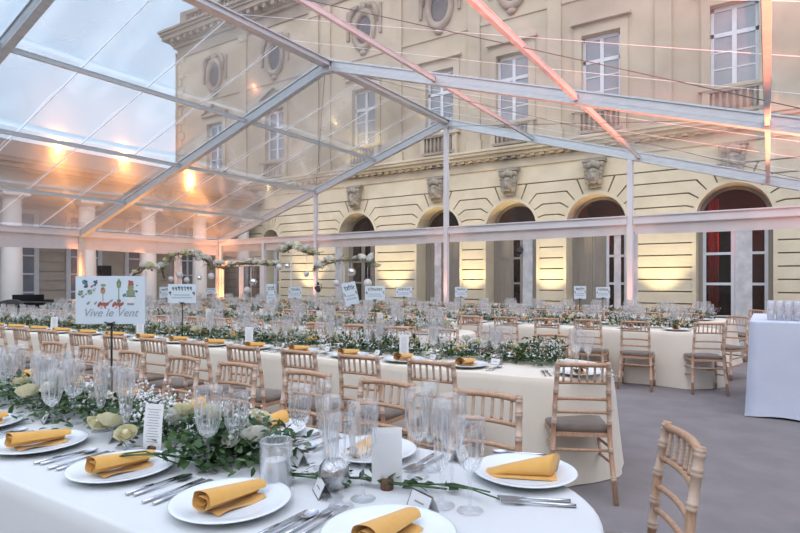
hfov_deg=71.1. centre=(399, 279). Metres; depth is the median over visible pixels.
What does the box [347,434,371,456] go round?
napkin
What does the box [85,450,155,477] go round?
napkin
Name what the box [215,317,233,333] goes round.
spindle chair
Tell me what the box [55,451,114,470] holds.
fork
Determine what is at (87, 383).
dinner plate
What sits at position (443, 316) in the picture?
spindle chair
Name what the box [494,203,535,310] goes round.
door
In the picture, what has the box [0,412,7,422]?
napkin
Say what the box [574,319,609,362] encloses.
spindle chair
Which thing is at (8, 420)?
dinner plate
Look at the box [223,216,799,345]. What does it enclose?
beam
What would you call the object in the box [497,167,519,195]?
mask
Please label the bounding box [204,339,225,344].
napkin
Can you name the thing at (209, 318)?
spindle chair
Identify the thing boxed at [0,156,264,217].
beam wing
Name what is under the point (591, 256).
door
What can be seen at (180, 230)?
window
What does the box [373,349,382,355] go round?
place card
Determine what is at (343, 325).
spindle chair
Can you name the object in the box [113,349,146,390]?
spindle chair
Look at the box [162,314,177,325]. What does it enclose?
spindle chair
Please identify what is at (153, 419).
menu card
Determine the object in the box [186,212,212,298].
column
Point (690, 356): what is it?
cushion
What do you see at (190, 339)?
dinner plate
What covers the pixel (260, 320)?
spindle chair
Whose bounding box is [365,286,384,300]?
table sign
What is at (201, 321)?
spindle chair
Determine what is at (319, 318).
flower garland
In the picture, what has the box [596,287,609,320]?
table sign
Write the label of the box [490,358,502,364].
place card
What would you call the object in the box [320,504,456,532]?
dinner plate
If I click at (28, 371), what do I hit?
napkin
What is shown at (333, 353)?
dinner plate
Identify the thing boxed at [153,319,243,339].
flower garland
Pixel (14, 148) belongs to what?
roof wing
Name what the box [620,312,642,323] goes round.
spindle chair
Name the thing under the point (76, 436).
dinner plate
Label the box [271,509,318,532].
spoon
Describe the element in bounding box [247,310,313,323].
flower garland
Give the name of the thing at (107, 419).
rose
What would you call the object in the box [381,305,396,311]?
spindle chair
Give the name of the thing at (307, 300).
flower garland
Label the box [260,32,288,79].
window
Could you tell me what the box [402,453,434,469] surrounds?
fork
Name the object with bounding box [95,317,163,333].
flower garland
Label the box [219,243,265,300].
door
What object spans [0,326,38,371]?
spindle chair
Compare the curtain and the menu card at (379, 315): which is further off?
the curtain
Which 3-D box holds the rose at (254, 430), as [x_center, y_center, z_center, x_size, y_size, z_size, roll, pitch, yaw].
[-0.560,0.592,2.160,0.123,0.080,0.102,0,0,-13]
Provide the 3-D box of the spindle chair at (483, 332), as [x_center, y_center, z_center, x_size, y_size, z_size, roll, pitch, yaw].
[0.917,1.008,5.799,0.447,0.931,0.505,0,0,33]
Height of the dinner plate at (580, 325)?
0.030 m
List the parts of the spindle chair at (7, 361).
leg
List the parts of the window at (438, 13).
pane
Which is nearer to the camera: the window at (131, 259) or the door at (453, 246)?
the door at (453, 246)
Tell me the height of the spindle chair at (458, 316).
0.931 m
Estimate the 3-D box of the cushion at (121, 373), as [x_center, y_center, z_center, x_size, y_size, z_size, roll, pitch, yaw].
[-3.216,1.002,6.058,0.418,0.044,0.408,0,0,28]
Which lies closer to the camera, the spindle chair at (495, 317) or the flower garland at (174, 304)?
the spindle chair at (495, 317)
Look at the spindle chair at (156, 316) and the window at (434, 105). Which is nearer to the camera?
the spindle chair at (156, 316)
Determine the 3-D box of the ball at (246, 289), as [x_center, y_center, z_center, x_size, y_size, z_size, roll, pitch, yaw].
[-3.672,-0.008,13.446,0.161,0.654,0.161,0,0,33]
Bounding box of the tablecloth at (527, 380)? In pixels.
[0,322,623,486]
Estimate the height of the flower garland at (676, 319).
0.219 m
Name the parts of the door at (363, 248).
arch frame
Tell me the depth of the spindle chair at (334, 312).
9.92 m
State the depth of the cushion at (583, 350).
7.87 m
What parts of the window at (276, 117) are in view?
balustrade, frame, pane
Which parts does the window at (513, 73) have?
balustrade, frame, pane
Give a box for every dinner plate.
[0,413,23,426]
[0,429,88,454]
[58,329,77,333]
[59,382,95,394]
[64,449,175,482]
[83,392,150,405]
[129,336,162,340]
[144,403,217,418]
[166,338,196,343]
[167,477,291,523]
[201,341,232,346]
[240,344,273,349]
[269,418,305,438]
[286,348,318,351]
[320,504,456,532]
[325,435,416,462]
[329,351,368,356]
[383,356,424,362]
[410,331,436,334]
[446,360,488,368]
[473,453,577,488]
[501,352,535,358]
[553,367,600,376]
[577,324,598,327]
[663,327,690,330]
[692,318,712,320]
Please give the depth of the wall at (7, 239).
17.91 m
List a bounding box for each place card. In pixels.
[41,410,52,424]
[291,447,309,467]
[312,477,330,499]
[324,345,332,351]
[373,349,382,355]
[407,488,438,512]
[429,353,438,359]
[449,443,469,463]
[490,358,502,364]
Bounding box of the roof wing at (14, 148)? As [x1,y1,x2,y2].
[0,138,261,197]
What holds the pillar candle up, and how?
on the candle jar
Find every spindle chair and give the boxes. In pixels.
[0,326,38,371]
[0,354,15,369]
[4,307,14,313]
[12,327,69,378]
[21,308,31,318]
[30,309,41,315]
[37,329,96,381]
[37,341,66,378]
[41,309,48,316]
[47,310,61,317]
[69,331,127,387]
[74,344,105,386]
[102,334,166,400]
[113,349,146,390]
[140,337,204,401]
[145,314,153,326]
[154,315,169,326]
[161,355,200,402]
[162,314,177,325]
[179,316,198,329]
[180,340,247,413]
[186,316,203,327]
[194,306,205,313]
[208,317,225,330]
[213,361,258,415]
[215,307,227,313]
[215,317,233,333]
[226,344,295,416]
[236,308,250,316]
[236,319,257,330]
[245,318,264,336]
[258,308,273,316]
[269,320,290,338]
[277,320,299,339]
[279,369,331,430]
[280,348,353,434]
[283,309,297,318]
[305,322,328,341]
[307,310,323,319]
[310,321,333,341]
[333,311,349,321]
[336,311,352,321]
[337,353,407,435]
[340,324,366,342]
[348,323,373,336]
[352,377,415,442]
[362,312,376,321]
[380,326,409,342]
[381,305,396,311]
[389,325,416,344]
[393,313,413,324]
[406,306,420,313]
[407,358,483,457]
[421,306,436,315]
[424,314,443,325]
[425,314,446,327]
[427,328,458,349]
[431,307,446,313]
[447,307,462,313]
[447,388,522,458]
[457,315,490,352]
[458,307,474,314]
[459,315,482,351]
[479,330,512,353]
[487,308,504,315]
[494,316,524,352]
[503,308,521,317]
[517,309,535,317]
[534,317,567,358]
[534,333,571,358]
[535,309,552,316]
[544,361,618,505]
[547,310,567,320]
[562,304,578,309]
[565,310,585,317]
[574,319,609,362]
[583,311,604,321]
[590,305,607,310]
[604,420,706,532]
[605,311,622,318]
[617,320,655,391]
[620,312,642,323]
[636,311,658,321]
[658,313,682,322]
[674,312,698,326]
[682,307,701,313]
[683,322,729,395]
[720,315,749,380]
[738,309,764,362]
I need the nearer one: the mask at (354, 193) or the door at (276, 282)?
the mask at (354, 193)
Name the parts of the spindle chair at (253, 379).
leg, rail, rail, rail, leg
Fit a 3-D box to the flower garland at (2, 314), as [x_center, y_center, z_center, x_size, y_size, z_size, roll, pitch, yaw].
[-6.837,0.598,9.302,1.248,0.224,0.535,0,0,30]
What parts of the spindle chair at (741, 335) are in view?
leg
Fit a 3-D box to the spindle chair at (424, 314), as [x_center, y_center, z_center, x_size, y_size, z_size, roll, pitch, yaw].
[0.648,1.008,9.148,0.447,0.931,0.505,0,0,30]
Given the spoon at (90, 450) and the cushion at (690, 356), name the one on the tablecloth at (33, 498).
the spoon at (90, 450)
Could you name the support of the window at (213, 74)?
in the wall at (676, 24)
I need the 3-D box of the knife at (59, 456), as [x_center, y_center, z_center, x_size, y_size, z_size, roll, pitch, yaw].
[-1.344,0.703,2.243,0.016,0.014,0.225,0,0,33]
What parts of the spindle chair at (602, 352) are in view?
leg, rail, rail, rail, rail, seat, leg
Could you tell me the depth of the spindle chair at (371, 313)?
9.44 m
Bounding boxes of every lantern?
[314,282,321,291]
[515,243,522,254]
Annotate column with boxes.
[0,190,30,300]
[70,199,103,275]
[133,206,162,303]
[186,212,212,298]
[231,218,252,301]
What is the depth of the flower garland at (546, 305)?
11.56 m
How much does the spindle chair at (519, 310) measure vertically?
0.931 m
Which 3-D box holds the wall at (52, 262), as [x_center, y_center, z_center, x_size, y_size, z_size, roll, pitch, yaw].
[-16.896,-0.715,17.709,0.500,4.470,27.000,0,0,33]
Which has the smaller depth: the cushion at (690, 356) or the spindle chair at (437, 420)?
the spindle chair at (437, 420)
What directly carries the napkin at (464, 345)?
on the dinner plate
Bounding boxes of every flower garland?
[0,310,19,322]
[0,311,57,325]
[0,362,131,429]
[38,303,75,310]
[43,314,107,329]
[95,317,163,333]
[145,306,159,313]
[146,306,202,318]
[147,300,172,308]
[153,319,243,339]
[172,301,207,308]
[196,296,219,302]
[198,308,252,321]
[206,301,248,310]
[217,297,252,304]
[229,322,326,346]
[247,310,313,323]
[249,302,293,312]
[253,298,288,304]
[287,299,324,305]
[292,304,340,313]
[305,312,381,327]
[315,327,434,355]
[322,299,366,307]
[338,305,395,316]
[364,301,408,308]
[376,315,455,331]
[391,307,454,318]
[411,301,456,310]
[420,335,571,366]
[454,308,522,321]
[457,302,512,311]
[513,303,572,313]
[521,310,605,323]
[575,305,639,316]
[603,312,696,328]
[642,306,720,318]
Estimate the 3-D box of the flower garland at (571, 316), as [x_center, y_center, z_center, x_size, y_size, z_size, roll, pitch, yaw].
[2.586,0.600,8.982,1.330,0.219,0.562,0,0,33]
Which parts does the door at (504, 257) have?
panel, panel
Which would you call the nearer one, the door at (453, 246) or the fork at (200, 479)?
the fork at (200, 479)
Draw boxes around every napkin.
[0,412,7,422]
[4,428,70,450]
[7,324,25,327]
[8,368,37,380]
[29,325,47,329]
[52,327,71,331]
[59,376,82,389]
[78,329,97,333]
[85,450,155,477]
[106,331,125,335]
[106,385,137,400]
[135,333,155,338]
[169,336,188,341]
[172,396,205,410]
[192,478,265,515]
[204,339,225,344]
[245,342,265,347]
[269,410,288,429]
[288,345,310,350]
[337,349,359,354]
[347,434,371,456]
[351,507,423,532]
[393,353,413,360]
[417,328,428,332]
[452,344,466,352]
[455,358,476,365]
[486,453,559,480]
[573,367,585,373]
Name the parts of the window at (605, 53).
balustrade, frame, pane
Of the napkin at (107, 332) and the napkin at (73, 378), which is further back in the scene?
the napkin at (107, 332)
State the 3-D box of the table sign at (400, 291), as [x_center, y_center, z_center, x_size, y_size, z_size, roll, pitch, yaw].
[0.084,0.428,11.812,0.337,0.562,0.100,0,0,0]
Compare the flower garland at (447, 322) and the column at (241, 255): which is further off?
the column at (241, 255)
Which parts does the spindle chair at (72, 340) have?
leg, rail, rail, leg, seat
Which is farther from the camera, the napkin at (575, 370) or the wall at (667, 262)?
the wall at (667, 262)
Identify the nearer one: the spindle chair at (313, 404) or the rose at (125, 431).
the rose at (125, 431)
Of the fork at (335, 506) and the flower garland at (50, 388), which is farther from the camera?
the flower garland at (50, 388)
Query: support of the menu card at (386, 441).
on the tablecloth at (33, 498)
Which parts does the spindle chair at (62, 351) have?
leg, rail, rail, rail, leg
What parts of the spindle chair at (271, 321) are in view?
rail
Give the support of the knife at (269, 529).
on the tablecloth at (33, 498)
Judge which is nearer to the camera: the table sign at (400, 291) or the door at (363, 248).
the table sign at (400, 291)
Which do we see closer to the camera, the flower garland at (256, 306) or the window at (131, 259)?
the flower garland at (256, 306)
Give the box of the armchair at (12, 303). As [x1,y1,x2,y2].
[0,299,23,315]
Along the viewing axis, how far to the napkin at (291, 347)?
5.42 m
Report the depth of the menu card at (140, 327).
6.86 m
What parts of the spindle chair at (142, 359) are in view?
leg, rail, rail, rail, leg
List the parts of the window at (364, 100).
balustrade, frame, pane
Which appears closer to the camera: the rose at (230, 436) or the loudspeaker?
the rose at (230, 436)
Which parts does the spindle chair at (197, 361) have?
leg, rail, rail, rail, leg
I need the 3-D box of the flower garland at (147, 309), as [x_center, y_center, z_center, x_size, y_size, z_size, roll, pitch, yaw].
[-5.269,0.600,10.929,1.330,0.219,0.562,0,0,33]
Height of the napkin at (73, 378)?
0.074 m
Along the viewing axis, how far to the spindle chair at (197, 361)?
3.98 m
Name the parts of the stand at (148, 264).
rod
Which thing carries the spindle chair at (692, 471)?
on the floor
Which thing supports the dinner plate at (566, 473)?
on the tablecloth at (33, 498)
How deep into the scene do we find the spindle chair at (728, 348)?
8.33 m
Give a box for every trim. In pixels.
[157,0,346,58]
[180,0,233,22]
[237,105,799,196]
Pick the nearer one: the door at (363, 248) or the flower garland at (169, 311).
the flower garland at (169, 311)
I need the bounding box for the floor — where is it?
[568,351,799,532]
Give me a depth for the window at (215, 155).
29.58 m
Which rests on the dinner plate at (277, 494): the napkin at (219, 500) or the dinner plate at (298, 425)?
the napkin at (219, 500)
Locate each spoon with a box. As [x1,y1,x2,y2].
[0,428,28,434]
[40,448,97,465]
[133,473,192,496]
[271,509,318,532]
[304,436,340,448]
[491,449,545,454]
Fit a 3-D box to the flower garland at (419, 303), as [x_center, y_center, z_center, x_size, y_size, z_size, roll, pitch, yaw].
[0.761,0.598,12.867,1.248,0.224,0.535,0,0,30]
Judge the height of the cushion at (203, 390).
0.044 m
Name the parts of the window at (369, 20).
pane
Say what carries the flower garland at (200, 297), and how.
on the tablecloth at (730, 341)
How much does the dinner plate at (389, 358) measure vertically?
0.030 m
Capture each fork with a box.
[47,451,109,469]
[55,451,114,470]
[142,478,205,503]
[152,479,213,505]
[284,504,339,532]
[286,432,319,444]
[291,432,327,444]
[301,505,349,532]
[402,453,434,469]
[410,454,443,470]
[497,495,570,502]
[501,498,575,507]
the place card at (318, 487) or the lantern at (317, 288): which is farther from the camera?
the lantern at (317, 288)
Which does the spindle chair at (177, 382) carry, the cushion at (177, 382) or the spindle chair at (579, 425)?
the cushion at (177, 382)
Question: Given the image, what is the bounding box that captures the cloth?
[744,313,799,420]
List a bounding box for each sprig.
[260,465,349,485]
[301,463,401,487]
[349,465,446,489]
[402,476,499,499]
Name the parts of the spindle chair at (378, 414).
leg, rail, rail, rail, rail, leg, seat, leg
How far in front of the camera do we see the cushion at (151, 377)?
5.67 m
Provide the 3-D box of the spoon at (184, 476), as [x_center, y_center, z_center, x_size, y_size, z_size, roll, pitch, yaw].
[-0.810,0.702,1.924,0.041,0.015,0.220,0,0,34]
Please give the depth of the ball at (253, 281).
13.28 m
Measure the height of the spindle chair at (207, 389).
0.931 m
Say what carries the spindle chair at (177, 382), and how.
on the floor
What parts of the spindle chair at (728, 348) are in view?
leg, leg, seat, rail, leg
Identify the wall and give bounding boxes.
[0,201,219,303]
[0,231,215,283]
[175,0,799,182]
[220,135,799,316]
[278,189,766,314]
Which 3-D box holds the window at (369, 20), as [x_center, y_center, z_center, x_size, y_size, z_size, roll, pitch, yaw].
[-1.588,-10.716,23.866,1.860,2.288,0.280,0,0,33]
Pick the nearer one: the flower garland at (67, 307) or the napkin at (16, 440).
the napkin at (16, 440)
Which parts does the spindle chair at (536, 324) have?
leg, rail, rail, leg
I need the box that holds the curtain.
[709,198,717,314]
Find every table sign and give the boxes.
[76,276,144,391]
[159,287,167,297]
[168,284,195,335]
[206,288,215,293]
[266,284,275,302]
[288,287,301,297]
[341,281,359,305]
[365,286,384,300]
[396,287,411,296]
[455,287,466,297]
[574,286,585,317]
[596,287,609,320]
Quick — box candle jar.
[259,435,292,486]
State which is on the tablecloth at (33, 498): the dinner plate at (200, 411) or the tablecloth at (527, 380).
the dinner plate at (200, 411)
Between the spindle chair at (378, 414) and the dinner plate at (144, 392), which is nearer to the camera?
the dinner plate at (144, 392)
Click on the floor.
(750, 483)
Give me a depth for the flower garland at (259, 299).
15.39 m
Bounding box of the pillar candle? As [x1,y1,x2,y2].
[265,456,286,483]
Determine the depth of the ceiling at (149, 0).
10.88 m
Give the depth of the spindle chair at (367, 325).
6.90 m
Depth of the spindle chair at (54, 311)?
10.16 m
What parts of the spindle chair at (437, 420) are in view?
leg, rail, leg, rail, rail, rail, seat, leg, leg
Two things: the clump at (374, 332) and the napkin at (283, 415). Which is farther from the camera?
the clump at (374, 332)
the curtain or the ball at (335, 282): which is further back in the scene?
the curtain
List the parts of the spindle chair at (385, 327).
rail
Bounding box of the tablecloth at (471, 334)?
[19,312,477,348]
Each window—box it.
[0,207,38,300]
[66,213,101,298]
[124,219,140,275]
[174,223,192,283]
[202,53,226,96]
[203,124,221,177]
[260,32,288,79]
[262,109,282,178]
[346,1,381,55]
[348,89,375,166]
[419,0,460,34]
[422,70,453,156]
[492,54,529,146]
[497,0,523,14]
[577,31,622,134]
[706,1,762,110]
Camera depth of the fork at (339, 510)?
1.65 m
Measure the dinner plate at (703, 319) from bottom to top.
0.030 m
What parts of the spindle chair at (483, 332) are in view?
rail, leg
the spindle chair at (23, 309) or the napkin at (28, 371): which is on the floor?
the spindle chair at (23, 309)
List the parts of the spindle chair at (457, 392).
leg, rail, rail, rail, leg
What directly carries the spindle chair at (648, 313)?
on the floor
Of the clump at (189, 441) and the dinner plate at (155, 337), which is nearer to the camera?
the clump at (189, 441)
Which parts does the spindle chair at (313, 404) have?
leg, rail, rail, rail, leg, leg, seat, leg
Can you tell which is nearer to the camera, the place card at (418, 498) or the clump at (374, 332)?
the place card at (418, 498)
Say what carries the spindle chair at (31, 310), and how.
on the floor
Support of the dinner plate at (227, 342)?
on the tablecloth at (527, 380)
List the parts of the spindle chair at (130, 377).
leg, rail, leg, seat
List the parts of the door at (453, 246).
panel, panel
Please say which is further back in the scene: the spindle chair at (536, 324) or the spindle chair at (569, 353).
the spindle chair at (536, 324)
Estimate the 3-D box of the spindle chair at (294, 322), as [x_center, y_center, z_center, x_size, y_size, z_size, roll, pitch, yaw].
[-1.411,1.008,7.732,0.447,0.931,0.505,0,0,31]
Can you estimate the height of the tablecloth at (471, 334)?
0.754 m
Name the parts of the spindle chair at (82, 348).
leg, rail, rail, rail, leg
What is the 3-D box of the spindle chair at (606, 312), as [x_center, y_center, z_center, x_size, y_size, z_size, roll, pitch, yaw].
[3.828,1.008,10.052,0.441,0.931,0.503,0,0,29]
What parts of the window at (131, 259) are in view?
pane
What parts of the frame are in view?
gable rail, gable post, gable rail, gable post, gable rail, gable post, gable rail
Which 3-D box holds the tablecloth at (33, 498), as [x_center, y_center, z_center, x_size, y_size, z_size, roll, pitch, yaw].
[-2.649,1.087,3.502,7.736,0.754,1.370,0,0,33]
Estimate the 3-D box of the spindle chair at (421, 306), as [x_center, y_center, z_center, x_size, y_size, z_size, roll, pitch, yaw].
[0.696,1.008,11.837,0.441,0.931,0.503,0,0,30]
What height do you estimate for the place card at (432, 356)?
0.053 m
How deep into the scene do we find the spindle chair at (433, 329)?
6.27 m
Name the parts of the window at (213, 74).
pane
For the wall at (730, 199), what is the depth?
20.39 m
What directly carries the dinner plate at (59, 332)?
on the tablecloth at (527, 380)
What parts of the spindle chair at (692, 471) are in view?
leg, rail, rail, rail, rail, leg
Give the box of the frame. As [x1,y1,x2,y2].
[0,0,799,308]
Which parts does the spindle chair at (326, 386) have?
leg, rail, rail, rail, leg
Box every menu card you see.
[51,317,57,329]
[136,324,143,333]
[143,403,163,449]
[206,309,210,317]
[245,327,252,341]
[316,311,321,321]
[372,427,401,490]
[377,313,382,324]
[399,335,408,352]
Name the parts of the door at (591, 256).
panel, panel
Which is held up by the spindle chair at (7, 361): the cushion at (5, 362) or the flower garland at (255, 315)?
the cushion at (5, 362)
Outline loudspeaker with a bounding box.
[97,266,110,275]
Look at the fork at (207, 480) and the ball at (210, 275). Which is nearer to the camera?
the fork at (207, 480)
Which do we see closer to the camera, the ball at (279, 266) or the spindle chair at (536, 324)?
the spindle chair at (536, 324)
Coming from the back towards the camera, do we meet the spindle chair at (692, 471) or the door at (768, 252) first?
the door at (768, 252)
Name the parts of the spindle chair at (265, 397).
leg, rail, rail, rail, leg, seat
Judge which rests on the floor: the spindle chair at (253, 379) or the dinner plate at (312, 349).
the spindle chair at (253, 379)
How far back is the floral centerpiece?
2.32 m
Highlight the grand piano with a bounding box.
[12,294,67,311]
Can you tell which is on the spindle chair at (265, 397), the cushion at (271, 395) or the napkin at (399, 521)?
the cushion at (271, 395)
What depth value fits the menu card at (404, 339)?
5.17 m
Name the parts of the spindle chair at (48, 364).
leg, rail, leg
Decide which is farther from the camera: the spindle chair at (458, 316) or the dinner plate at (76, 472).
the spindle chair at (458, 316)
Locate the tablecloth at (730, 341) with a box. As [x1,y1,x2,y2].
[172,303,742,366]
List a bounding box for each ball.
[176,272,182,277]
[208,273,213,278]
[244,287,250,292]
[250,278,256,285]
[276,253,282,269]
[304,254,308,276]
[318,456,349,490]
[333,280,338,285]
[347,261,355,275]
[364,279,371,285]
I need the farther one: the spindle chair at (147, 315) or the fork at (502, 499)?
the spindle chair at (147, 315)
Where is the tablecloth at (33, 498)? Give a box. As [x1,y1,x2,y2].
[0,371,603,532]
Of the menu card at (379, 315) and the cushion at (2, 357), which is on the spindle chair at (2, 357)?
the cushion at (2, 357)
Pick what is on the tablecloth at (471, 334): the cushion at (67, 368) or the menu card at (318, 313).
the menu card at (318, 313)
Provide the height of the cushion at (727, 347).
0.044 m
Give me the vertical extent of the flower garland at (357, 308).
0.219 m
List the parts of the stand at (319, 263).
rod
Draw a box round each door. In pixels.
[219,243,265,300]
[274,234,278,301]
[349,215,374,307]
[426,210,458,309]
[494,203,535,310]
[572,197,625,314]
[698,186,772,322]
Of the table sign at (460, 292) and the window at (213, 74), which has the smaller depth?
the table sign at (460, 292)
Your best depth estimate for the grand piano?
14.21 m
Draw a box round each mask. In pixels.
[345,185,362,208]
[426,176,442,201]
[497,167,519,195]
[581,157,606,187]
[718,140,748,169]
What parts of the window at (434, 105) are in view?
balustrade, frame, pane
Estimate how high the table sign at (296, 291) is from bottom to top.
0.543 m
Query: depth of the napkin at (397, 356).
4.83 m
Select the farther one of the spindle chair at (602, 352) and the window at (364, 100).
the window at (364, 100)
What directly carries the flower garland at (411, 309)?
on the tablecloth at (669, 347)
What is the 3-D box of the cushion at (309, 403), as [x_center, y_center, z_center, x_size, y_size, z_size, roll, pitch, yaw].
[-0.662,1.002,4.579,0.418,0.044,0.408,0,0,32]
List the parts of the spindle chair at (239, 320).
rail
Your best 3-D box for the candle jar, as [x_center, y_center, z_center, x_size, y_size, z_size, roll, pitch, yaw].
[-0.427,0.629,1.930,0.112,0.160,0.112,0,0,28]
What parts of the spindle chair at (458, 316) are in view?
leg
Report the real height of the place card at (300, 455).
0.053 m
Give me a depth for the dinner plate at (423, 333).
7.22 m
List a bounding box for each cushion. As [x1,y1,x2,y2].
[0,354,15,359]
[0,357,38,365]
[20,361,68,368]
[44,364,96,373]
[79,368,127,377]
[109,373,163,383]
[148,377,203,388]
[187,383,246,395]
[233,388,293,402]
[287,396,351,411]
[344,405,407,420]
[414,411,480,431]
[545,415,606,432]
[577,347,608,353]
[604,531,624,532]
[622,350,654,356]
[684,353,721,359]
[720,344,746,349]
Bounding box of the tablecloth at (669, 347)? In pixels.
[153,309,724,389]
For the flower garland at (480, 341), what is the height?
0.219 m
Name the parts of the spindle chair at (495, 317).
leg, rail, leg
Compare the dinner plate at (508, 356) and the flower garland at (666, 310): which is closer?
the dinner plate at (508, 356)
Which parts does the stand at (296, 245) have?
rod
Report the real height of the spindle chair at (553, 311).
0.931 m
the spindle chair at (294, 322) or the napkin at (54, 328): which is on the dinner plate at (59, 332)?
the napkin at (54, 328)
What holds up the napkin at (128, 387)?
on the dinner plate at (144, 392)
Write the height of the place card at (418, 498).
0.053 m
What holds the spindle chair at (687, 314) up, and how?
on the floor
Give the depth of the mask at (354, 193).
23.63 m
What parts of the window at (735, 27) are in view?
balustrade, frame, pane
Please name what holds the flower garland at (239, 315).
on the tablecloth at (471, 334)
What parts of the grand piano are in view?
lid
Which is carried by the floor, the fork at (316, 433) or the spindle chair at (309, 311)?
the spindle chair at (309, 311)
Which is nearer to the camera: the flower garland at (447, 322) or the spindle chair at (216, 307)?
the flower garland at (447, 322)
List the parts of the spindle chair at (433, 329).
leg, rail, leg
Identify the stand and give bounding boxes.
[130,261,159,310]
[157,249,214,305]
[213,257,283,269]
[275,241,323,314]
[313,252,380,313]
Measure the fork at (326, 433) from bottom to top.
0.015 m
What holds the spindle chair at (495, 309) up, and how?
on the floor
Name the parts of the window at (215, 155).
balustrade, frame, pane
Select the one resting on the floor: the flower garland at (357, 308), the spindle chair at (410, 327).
the spindle chair at (410, 327)
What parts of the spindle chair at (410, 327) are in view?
leg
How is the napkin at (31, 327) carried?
on the dinner plate
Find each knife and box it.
[33,450,82,464]
[125,474,182,495]
[258,510,307,532]
[312,437,346,451]
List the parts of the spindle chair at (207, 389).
leg, rail, rail, rail, rail, leg, seat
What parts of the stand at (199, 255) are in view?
rod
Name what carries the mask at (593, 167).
attached to the wall at (667, 262)
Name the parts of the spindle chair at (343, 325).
rail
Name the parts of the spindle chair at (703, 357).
leg, seat, rail, rail, rail, rail, leg, leg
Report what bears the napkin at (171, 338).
on the dinner plate at (190, 339)
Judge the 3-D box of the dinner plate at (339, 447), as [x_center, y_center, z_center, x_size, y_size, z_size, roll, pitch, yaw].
[-0.116,0.694,2.271,0.369,0.030,0.369,0,0,22]
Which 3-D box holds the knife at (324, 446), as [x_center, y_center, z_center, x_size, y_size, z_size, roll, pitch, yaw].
[-0.300,0.703,2.400,0.016,0.014,0.225,0,0,33]
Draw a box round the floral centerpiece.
[51,379,313,476]
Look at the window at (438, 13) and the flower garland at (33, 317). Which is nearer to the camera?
the flower garland at (33, 317)
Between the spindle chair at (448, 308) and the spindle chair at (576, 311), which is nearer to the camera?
the spindle chair at (576, 311)
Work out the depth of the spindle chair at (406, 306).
11.60 m
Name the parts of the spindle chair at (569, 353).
rail, leg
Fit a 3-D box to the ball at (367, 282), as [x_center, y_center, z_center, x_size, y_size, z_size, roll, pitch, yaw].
[-0.654,-0.060,11.334,0.169,0.409,0.169,0,0,33]
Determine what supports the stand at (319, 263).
on the tablecloth at (669, 347)
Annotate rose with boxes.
[87,416,106,429]
[97,412,123,427]
[113,424,137,441]
[168,407,186,421]
[219,429,240,447]
[239,425,270,443]
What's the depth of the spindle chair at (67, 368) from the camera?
6.17 m
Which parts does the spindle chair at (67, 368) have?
leg, rail, rail, leg, seat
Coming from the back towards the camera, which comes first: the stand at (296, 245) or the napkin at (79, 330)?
the stand at (296, 245)
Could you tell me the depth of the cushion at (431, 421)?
3.90 m
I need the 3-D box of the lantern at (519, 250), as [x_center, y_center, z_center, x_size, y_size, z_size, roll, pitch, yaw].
[3.166,-0.825,14.887,0.237,0.334,0.274,0,0,0]
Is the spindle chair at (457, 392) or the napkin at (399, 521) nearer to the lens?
the napkin at (399, 521)
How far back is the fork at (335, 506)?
1.65 m
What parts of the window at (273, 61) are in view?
pane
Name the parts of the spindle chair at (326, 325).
rail, leg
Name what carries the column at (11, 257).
on the ground
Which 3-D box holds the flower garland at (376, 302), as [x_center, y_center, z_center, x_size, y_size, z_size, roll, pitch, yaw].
[-0.341,0.600,13.479,1.291,0.219,0.521,0,0,28]
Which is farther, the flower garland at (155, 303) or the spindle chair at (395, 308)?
the flower garland at (155, 303)
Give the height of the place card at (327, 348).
0.053 m
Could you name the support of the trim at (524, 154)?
attached to the wall at (676, 24)
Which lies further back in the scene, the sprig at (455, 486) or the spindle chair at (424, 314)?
the spindle chair at (424, 314)
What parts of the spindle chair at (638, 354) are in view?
leg, leg, rail, rail, rail, rail, seat, leg, leg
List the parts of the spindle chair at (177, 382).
leg, rail, rail, rail, rail, leg, seat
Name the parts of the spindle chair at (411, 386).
leg, rail, rail, rail, leg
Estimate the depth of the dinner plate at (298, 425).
2.64 m
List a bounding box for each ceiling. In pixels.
[0,0,799,236]
[0,194,236,223]
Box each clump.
[119,418,235,472]
[179,405,251,464]
[199,415,302,470]
[348,326,396,351]
[511,335,579,364]
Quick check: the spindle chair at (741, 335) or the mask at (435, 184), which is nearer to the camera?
the spindle chair at (741, 335)
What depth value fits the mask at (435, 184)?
21.44 m
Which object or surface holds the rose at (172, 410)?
in the floral centerpiece
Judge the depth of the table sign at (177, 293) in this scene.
6.75 m
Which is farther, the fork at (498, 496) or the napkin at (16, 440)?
the napkin at (16, 440)
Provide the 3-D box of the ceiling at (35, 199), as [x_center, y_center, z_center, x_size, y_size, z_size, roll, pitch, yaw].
[-15.601,-2.920,16.857,2.600,0.060,27.000,0,0,33]
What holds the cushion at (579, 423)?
on the spindle chair at (579, 425)
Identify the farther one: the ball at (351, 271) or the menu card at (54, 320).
the ball at (351, 271)
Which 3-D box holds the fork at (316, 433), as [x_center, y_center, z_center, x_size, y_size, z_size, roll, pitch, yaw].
[-0.432,0.702,2.480,0.025,0.015,0.231,0,0,31]
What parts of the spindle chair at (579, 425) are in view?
leg, seat, rail, rail, rail, rail, leg, leg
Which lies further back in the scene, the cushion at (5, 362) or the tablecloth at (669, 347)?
the tablecloth at (669, 347)
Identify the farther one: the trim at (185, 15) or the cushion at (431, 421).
the trim at (185, 15)
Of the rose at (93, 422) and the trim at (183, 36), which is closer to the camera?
the rose at (93, 422)
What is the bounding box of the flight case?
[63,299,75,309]
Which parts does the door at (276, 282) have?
arch frame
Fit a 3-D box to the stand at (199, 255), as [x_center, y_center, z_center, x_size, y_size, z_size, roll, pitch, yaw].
[-4.762,-0.003,12.580,1.372,1.427,0.377,0,0,-3]

